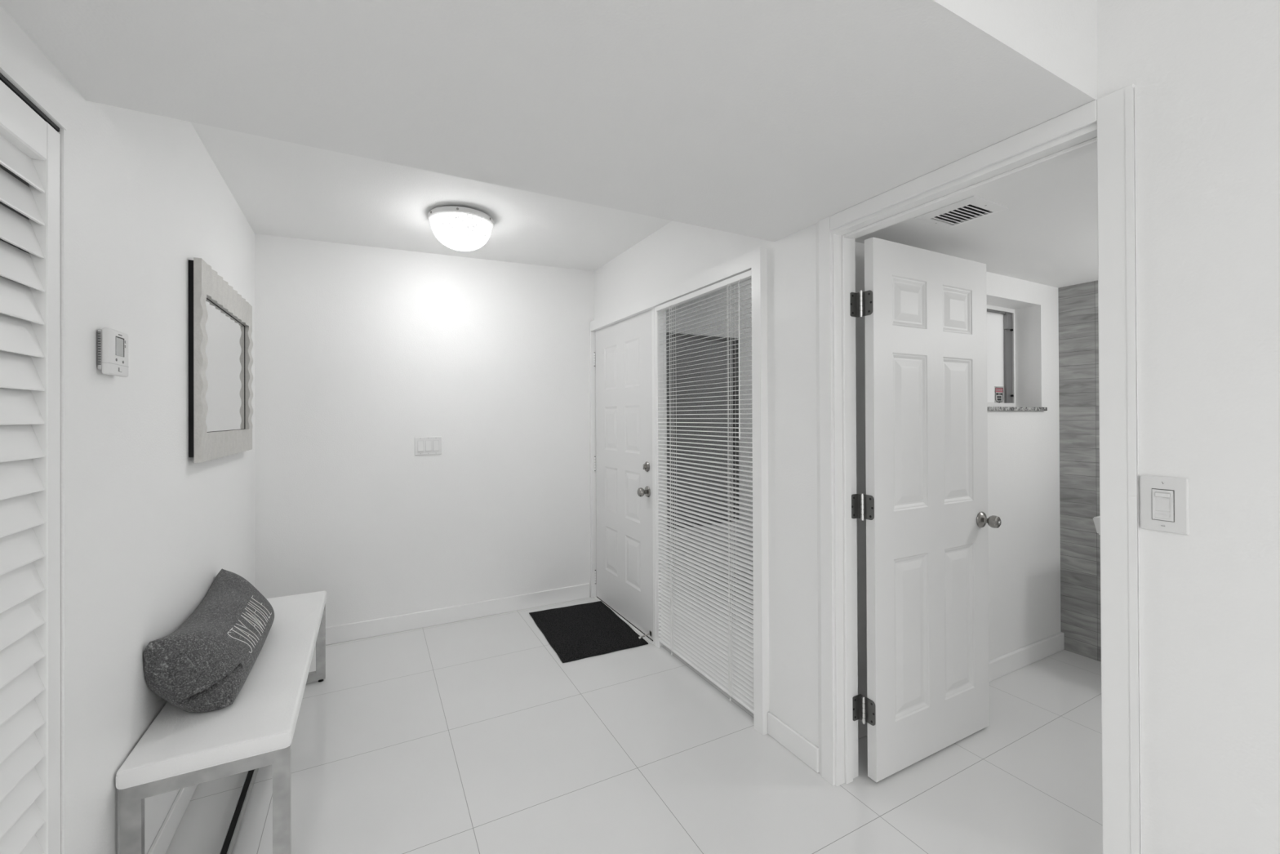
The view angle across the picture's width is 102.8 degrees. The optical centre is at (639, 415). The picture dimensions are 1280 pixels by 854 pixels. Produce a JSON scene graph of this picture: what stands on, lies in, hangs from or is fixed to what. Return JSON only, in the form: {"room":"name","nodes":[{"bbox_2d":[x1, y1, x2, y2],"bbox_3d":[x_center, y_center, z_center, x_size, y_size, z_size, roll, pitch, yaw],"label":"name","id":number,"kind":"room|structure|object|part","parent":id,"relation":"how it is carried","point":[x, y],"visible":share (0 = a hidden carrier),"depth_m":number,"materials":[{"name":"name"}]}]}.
{"room":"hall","nodes":[
{"label":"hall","id":0,"kind":"room"},
{"bbox_2d":[0,4,255,853],"bbox_3d":[-1.507,0.123,1.499,0.120,2.460,3.260,0,0,-28],"label":"wall","id":1,"kind":"structure","parent":0,"point":[147,530],"depth_m":1.36,"materials":[{"name":"white paint"}]},
{"bbox_2d":[0,72,59,132],"bbox_3d":[-1.029,-0.599,0.654,0.049,0.021,0.939,0,0,-28],"label":"track","id":2,"kind":"object","parent":1,"relation":"attached to","point":[2,78],"visible":0.24,"depth_m":0.98,"materials":[{"name":"black metal"}]},
{"bbox_2d":[0,80,60,853],"bbox_3d":[-1.124,0.370,0.864,0.030,1.933,0.466,0,0,-28],"label":"door","id":3,"kind":"structure","parent":2,"relation":"hanging from","point":[30,147],"depth_m":1.00,"materials":[{"name":"white paint"}]},
{"bbox_3d":[-1.127,-0.555,0.868,0.028,0.081,0.366,0,0,-28],"label":"rail","id":4,"kind":"part","parent":3,"relation":"part of","materials":[{"name":"white paint"}]},
{"bbox_2d":[0,57,66,130],"bbox_3d":[-1.002,-0.618,0.671,0.002,0.016,0.946,0,0,-28],"label":"trim","id":5,"kind":"structure","parent":1,"relation":"attached to","point":[4,67],"depth_m":0.98,"materials":[{"name":"white paint"}]},
{"bbox_2d":[97,327,128,377],"bbox_3d":[-1.298,-0.153,1.262,0.025,0.111,0.110,0,0,-28],"label":"thermostat","id":6,"kind":"object","parent":1,"relation":"attached to","point":[113,344],"visible":1,"depth_m":1.23,"materials":[{"name":"grey plastic"}]},
{"bbox_3d":[-1.305,-0.156,1.258,0.008,0.097,0.106,0,0,-28],"label":"plate","id":7,"kind":"part","parent":6,"relation":"part of","materials":[{"name":"grey plastic"}]},
{"bbox_2d":[146,784,197,853],"bbox_3d":[-1.685,1.312,1.983,0.012,0.088,2.025,0,0,-28],"label":"baseboard","id":8,"kind":"structure","parent":1,"relation":"attached to","point":[164,837],"depth_m":1.63,"materials":[{"name":"white paint"}]},
{"bbox_2d":[188,257,253,462],"bbox_3d":[-1.800,-0.195,2.226,0.041,0.735,0.895,0,0,-28],"label":"wall mirror","id":9,"kind":"object","parent":1,"relation":"attached to","point":[220,343],"visible":1,"depth_m":2.07,"materials":[{"name":"silver wood"}]},
{"bbox_2d":[205,298,244,431],"bbox_3d":[-1.799,-0.191,2.218,0.005,0.535,0.770,0,0,-28],"label":"mirror glass","id":10,"kind":"object","parent":9,"relation":"attached to","point":[225,331],"depth_m":2.20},
{"bbox_2d":[254,233,594,626],"bbox_3d":[-1.190,0.129,3.454,2.267,2.460,0.100,0,0,-28],"label":"wall","id":11,"kind":"structure","parent":0,"point":[362,353],"depth_m":3.27,"materials":[{"name":"white paint"}]},
{"bbox_2d":[414,436,441,455],"bbox_3d":[-1.365,0.197,3.297,0.163,0.115,0.012,0,0,-28],"label":"light switch","id":12,"kind":"object","parent":11,"relation":"attached to","point":[423,445],"visible":1,"depth_m":3.29,"materials":[{"name":"white plastic"}]},
{"bbox_2d":[315,582,589,647],"bbox_3d":[-1.263,1.307,3.343,2.005,0.104,0.014,0,0,-28],"label":"baseboard","id":13,"kind":"structure","parent":11,"relation":"attached to","point":[400,623],"depth_m":3.34,"materials":[{"name":"white paint"}]},
{"bbox_2d":[191,122,671,271],"bbox_3d":[-0.807,-1.099,2.510,2.067,0.134,1.940,0,0,-28],"label":"ceiling","id":14,"kind":"structure","parent":0,"point":[282,188],"depth_m":2.63,"materials":[{"name":"white paint"}]},
{"bbox_2d":[427,205,493,251],"bbox_3d":[-0.967,-0.984,2.771,0.338,0.164,0.341,0,0,-28],"label":"ceiling light","id":15,"kind":"object","parent":14,"relation":"attached to","point":[457,228],"visible":1,"depth_m":2.66,"materials":[{"name":"white glass"}]},
{"bbox_2d":[0,0,1097,241],"bbox_3d":[-0.103,-0.950,1.178,2.067,0.450,1.071,0,0,-28],"label":"ceiling","id":16,"kind":"structure","parent":0,"point":[770,120],"depth_m":1.12,"materials":[{"name":"white paint"}]},
{"bbox_2d":[165,596,1102,853],"bbox_3d":[0.227,1.369,-0.081,6.920,0.060,7.660,0,0,-28],"label":"floor","id":17,"kind":"structure","parent":0,"point":[474,735],"depth_m":1.93,"materials":[{"name":"white tile"}]},
{"bbox_2d":[115,591,326,853],"bbox_3d":[-1.467,1.124,1.961,0.369,0.460,1.342,0,0,-28],"label":"bench","id":18,"kind":"object","parent":17,"relation":"on","point":[180,748],"visible":0.75,"depth_m":1.46,"materials":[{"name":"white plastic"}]},
{"bbox_3d":[-1.163,1.142,1.386,0.358,0.394,0.022,0,0,-28],"label":"frame","id":19,"kind":"part","parent":18,"relation":"part of","materials":[{"name":"silver metal"}]},
{"bbox_2d":[143,568,274,712],"bbox_3d":[-1.492,0.768,1.848,0.220,0.248,0.800,0,0,-28],"label":"throw pillow","id":20,"kind":"object","parent":18,"relation":"on","point":[203,665],"visible":1,"depth_m":1.58,"materials":[{"name":"grey fabric"}]},
{"bbox_3d":[-1.471,1.326,1.959,0.017,0.030,1.282,0,0,-28],"label":"stretcher rail","id":21,"kind":"part","parent":18,"relation":"part of","materials":[{"name":"black metal"}]},
{"bbox_3d":[-1.468,0.897,1.962,0.345,0.006,1.318,0,0,-28],"label":"seat","id":22,"kind":"part","parent":18,"relation":"part of","materials":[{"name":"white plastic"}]},
{"bbox_3d":[-1.772,1.149,2.539,0.358,0.394,0.022,0,0,-28],"label":"frame","id":23,"kind":"part","parent":18,"relation":"part of","materials":[{"name":"silver metal"}]},
{"bbox_2d":[528,600,648,662],"bbox_3d":[-0.354,1.350,3.258,0.558,0.007,0.802,0,0,-28],"label":"door mat","id":24,"kind":"object","parent":17,"relation":"on","point":[580,631],"visible":1,"depth_m":3.19,"materials":[{"name":"black rubber"}]},
{"bbox_2d":[594,0,1279,853],"bbox_3d":[1.472,0.106,0.528,0.105,2.460,7.560,0,0,-28],"label":"wall","id":25,"kind":"structure","parent":0,"point":[1205,74],"depth_m":1.06,"materials":[{"name":"white paint"}]},
{"bbox_2d":[593,309,653,639],"bbox_3d":[-0.135,0.356,3.419,0.114,1.976,0.896,0,0,-28],"label":"door","id":26,"kind":"structure","parent":25,"relation":"in","point":[624,579],"depth_m":3.38,"materials":[{"name":"white paint"}]},
{"bbox_3d":[0.018,0.463,3.086,0.066,0.068,0.068,0,0,-28],"label":"knob","id":27,"kind":"part","parent":26,"relation":"part of","materials":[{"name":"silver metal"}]},
{"bbox_2d":[663,309,667,589],"bbox_3d":[0.353,0.353,2.636,0.018,1.992,0.888,0,0,-28],"label":"window","id":28,"kind":"structure","parent":25,"relation":"in","point":[664,310],"depth_m":3.02,"materials":[{"name":"white paint"}]},
{"bbox_2d":[589,247,769,735],"bbox_3d":[0.113,0.323,3.014,0.105,2.056,1.893,0,0,-28],"label":"door frame","id":29,"kind":"structure","parent":25,"relation":"attached to","point":[755,260],"depth_m":2.20,"materials":[{"name":"white paint"}]},
{"bbox_3d":[0.119,0.357,3.007,0.071,1.988,0.065,0,0,-28],"label":"mullion post","id":30,"kind":"part","parent":29,"relation":"part of","materials":[{"name":"white paint"}]},
{"bbox_2d":[656,270,753,713],"bbox_3d":[0.298,0.342,2.580,0.039,1.942,0.833,0,0,-28],"label":"blind","id":31,"kind":"object","parent":25,"relation":"attached to","point":[727,661],"visible":0.89,"depth_m":2.50,"materials":[{"name":"white plastic"}]},
{"bbox_3d":[0.169,0.355,2.805,0.008,1.919,0.008,0,0,-28],"label":"lift cord","id":32,"kind":"part","parent":31,"relation":"part of","materials":[{"name":"white fabric"}]},
{"bbox_3d":[0.183,0.343,2.810,0.028,1.895,0.024,0,0,-28],"label":"ladder cord","id":33,"kind":"part","parent":31,"relation":"part of","materials":[{"name":"white fabric"}]},
{"bbox_3d":[0.308,1.287,2.579,0.024,0.014,0.833,0,0,-28],"label":"rail","id":34,"kind":"part","parent":31,"relation":"part of","materials":[{"name":"white plastic"}]},
{"bbox_3d":[0.409,0.352,2.350,0.008,1.919,0.008,0,0,-28],"label":"lift cord","id":35,"kind":"part","parent":31,"relation":"part of","materials":[{"name":"white fabric"}]},
{"bbox_3d":[0.423,0.340,2.355,0.028,1.895,0.024,0,0,-28],"label":"ladder cord","id":36,"kind":"part","parent":31,"relation":"part of","materials":[{"name":"white fabric"}]},
{"bbox_2d":[767,711,819,773],"bbox_3d":[0.608,1.299,2.042,0.013,0.092,0.274,0,0,-28],"label":"baseboard","id":37,"kind":"structure","parent":25,"relation":"attached to","point":[804,749],"depth_m":2.02,"materials":[{"name":"white paint"}]},
{"bbox_2d":[849,236,1000,782],"bbox_3d":[1.153,0.340,2.008,0.776,1.978,0.116,0,0,-26],"label":"door","id":38,"kind":"structure","parent":25,"relation":"in","point":[924,505],"depth_m":2.00,"materials":[{"name":"white paint"}]},
{"bbox_3d":[1.462,0.442,2.136,0.068,0.068,0.072,0,0,-28],"label":"knob","id":39,"kind":"part","parent":38,"relation":"part of","materials":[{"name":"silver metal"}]},
{"bbox_2d":[815,83,1142,853],"bbox_3d":[0.927,0.307,1.550,0.124,2.070,0.914,0,0,-28],"label":"door frame","id":40,"kind":"structure","parent":25,"relation":"attached to","point":[1113,135],"depth_m":1.23,"materials":[{"name":"white paint"}]},
{"bbox_2d":[1139,475,1189,534],"bbox_3d":[1.111,0.189,1.086,0.012,0.117,0.076,0,0,-28],"label":"dimmer switch","id":41,"kind":"object","parent":25,"relation":"attached to","point":[1163,500],"visible":1,"depth_m":1.08,"materials":[{"name":"white plastic"}]},
{"bbox_3d":[1.110,0.191,1.085,0.002,0.064,0.032,0,0,-28],"label":"insert frame","id":42,"kind":"part","parent":41,"relation":"part of","materials":[{"name":"white plastic"}]},
{"bbox_2d":[854,241,1061,697],"bbox_3d":[1.577,0.243,2.593,2.010,2.200,0.165,0,0,-28],"label":"wall","id":43,"kind":"structure","parent":0,"point":[1024,446],"depth_m":2.76,"materials":[{"name":"white paint"}]},
{"bbox_2d":[857,631,1064,738],"bbox_3d":[1.580,1.294,2.486,1.910,0.096,0.017,0,0,-28],"label":"baseboard","id":44,"kind":"structure","parent":43,"relation":"attached to","point":[1008,663],"depth_m":2.71,"materials":[{"name":"white paint"}]},
{"bbox_2d":[986,304,1047,410],"bbox_3d":[1.878,-0.319,2.746,0.788,0.591,0.183,0,0,-28],"label":"window","id":45,"kind":"structure","parent":43,"relation":"in","point":[1001,337],"depth_m":2.92,"materials":[{"name":"white paint"}]},
{"bbox_3d":[1.799,-0.328,2.789,0.669,0.518,0.005,0,0,-28],"label":"pane","id":46,"kind":"part","parent":45,"relation":"part of","materials":[{"name":"clear glass"}]},
{"bbox_2d":[994,386,1004,403],"bbox_3d":[2.052,-0.117,2.917,0.100,0.095,0.003,0,0,-28],"label":"warning sticker","id":47,"kind":"object","parent":45,"relation":"attached to","point":[998,390],"visible":1,"depth_m":2.92,"materials":[{"name":"black"}]},
{"bbox_2d":[995,392,1002,402],"bbox_3d":[2.049,-0.101,2.916,0.060,0.052,0.001,0,0,-28],"label":"print","id":48,"kind":"object","parent":47,"relation":"attached to","point":[998,395],"depth_m":2.92,"materials":[{"name":"black"}]},
{"bbox_3d":[1.840,-0.331,2.809,0.720,0.523,0.026,0,0,-28],"label":"sash","id":49,"kind":"part","parent":45,"relation":"part of","materials":[{"name":"grey metal"}]},
{"bbox_3d":[1.837,-0.329,2.808,0.755,0.572,0.035,0,0,-28],"label":"frame","id":50,"kind":"part","parent":45,"relation":"part of","materials":[{"name":"white paint"}]},
{"bbox_3d":[1.887,-0.034,2.729,0.788,0.020,0.148,0,0,-28],"label":"sill","id":51,"kind":"part","parent":45,"relation":"part of","materials":[{"name":"grey stone"}]},
{"bbox_2d":[854,149,1097,288],"bbox_3d":[2.080,-0.785,1.636,2.010,0.095,2.340,0,0,-28],"label":"ceiling","id":52,"kind":"structure","parent":0,"point":[1047,234],"depth_m":2.05,"materials":[{"name":"white paint"}]},
{"bbox_2d":[914,195,1008,227],"bbox_3d":[1.159,-0.728,1.849,0.216,0.009,0.211,0,0,-28],"label":"ceiling vent","id":53,"kind":"object","parent":52,"relation":"in","point":[973,207],"visible":1,"depth_m":1.83,"materials":[{"name":"white metal"}]},
{"bbox_3d":[1.135,-0.728,1.906,0.145,0.007,0.008,0,0,-28],"label":"blade","id":54,"kind":"part","parent":53,"relation":"part of","materials":[{"name":"white paint"}]},
{"bbox_3d":[1.143,-0.728,1.891,0.145,0.007,0.008,0,0,-28],"label":"blade","id":55,"kind":"part","parent":53,"relation":"part of","materials":[{"name":"white paint"}]},
{"bbox_3d":[1.150,-0.728,1.876,0.145,0.007,0.008,0,0,-28],"label":"blade","id":56,"kind":"part","parent":53,"relation":"part of","materials":[{"name":"white paint"}]},
{"bbox_3d":[1.158,-0.728,1.861,0.145,0.007,0.008,0,0,-28],"label":"blade","id":57,"kind":"part","parent":53,"relation":"part of","materials":[{"name":"white paint"}]},
{"bbox_3d":[1.166,-0.728,1.847,0.145,0.007,0.008,0,0,-28],"label":"blade","id":58,"kind":"part","parent":53,"relation":"part of","materials":[{"name":"white paint"}]},
{"bbox_3d":[1.174,-0.728,1.832,0.145,0.007,0.008,0,0,-28],"label":"blade","id":59,"kind":"part","parent":53,"relation":"part of","materials":[{"name":"white paint"}]},
{"bbox_3d":[1.182,-0.728,1.817,0.145,0.007,0.008,0,0,-28],"label":"blade","id":60,"kind":"part","parent":53,"relation":"part of","materials":[{"name":"white paint"}]},
{"bbox_3d":[1.190,-0.728,1.802,0.145,0.007,0.008,0,0,-28],"label":"blade","id":61,"kind":"part","parent":53,"relation":"part of","materials":[{"name":"white paint"}]},
{"bbox_2d":[1057,280,1101,662],"bbox_3d":[2.944,0.235,2.049,0.100,2.200,2.075,0,0,-28],"label":"tiled wall","id":62,"kind":"structure","parent":0,"point":[1078,325],"depth_m":2.86,"materials":[{"name":"grey tile"}]},
{"bbox_2d":[1093,515,1100,534],"bbox_3d":[2.501,0.574,2.398,0.358,0.148,0.473,0,0,-28],"label":"basin","id":63,"kind":"object","parent":62,"relation":"attached to","point":[1096,519],"visible":0.11,"depth_m":2.51,"materials":[{"name":"white ceramic"}]},
{"label":"outside","id":64,"kind":"structure","parent":0,"visible":0},
{"bbox_2d":[669,569,753,652],"bbox_3d":[1.335,1.447,6.149,4.900,0.100,6.360,0,0,-28],"label":"ground porch","id":65,"kind":"structure","parent":64,"point":[749,570],"depth_m":4.02,"materials":[{"name":"concrete"}]},
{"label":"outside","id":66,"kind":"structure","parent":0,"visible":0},
{"bbox_2d":[666,279,752,583],"bbox_3d":[0.616,-0.046,4.505,2.100,3.000,0.150,0,0,-28],"label":"wall","id":67,"kind":"structure","parent":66,"point":[747,367],"depth_m":4.55,"materials":[{"name":"grey paint"}]},
{"bbox_2d":[666,332,738,529],"bbox_3d":[0.345,0.130,4.302,1.190,1.630,0.035,0,0,-28],"label":"window","id":68,"kind":"structure","parent":67,"relation":"in","point":[695,375],"depth_m":4.41,"materials":[{"name":"black paint"}]}
]}

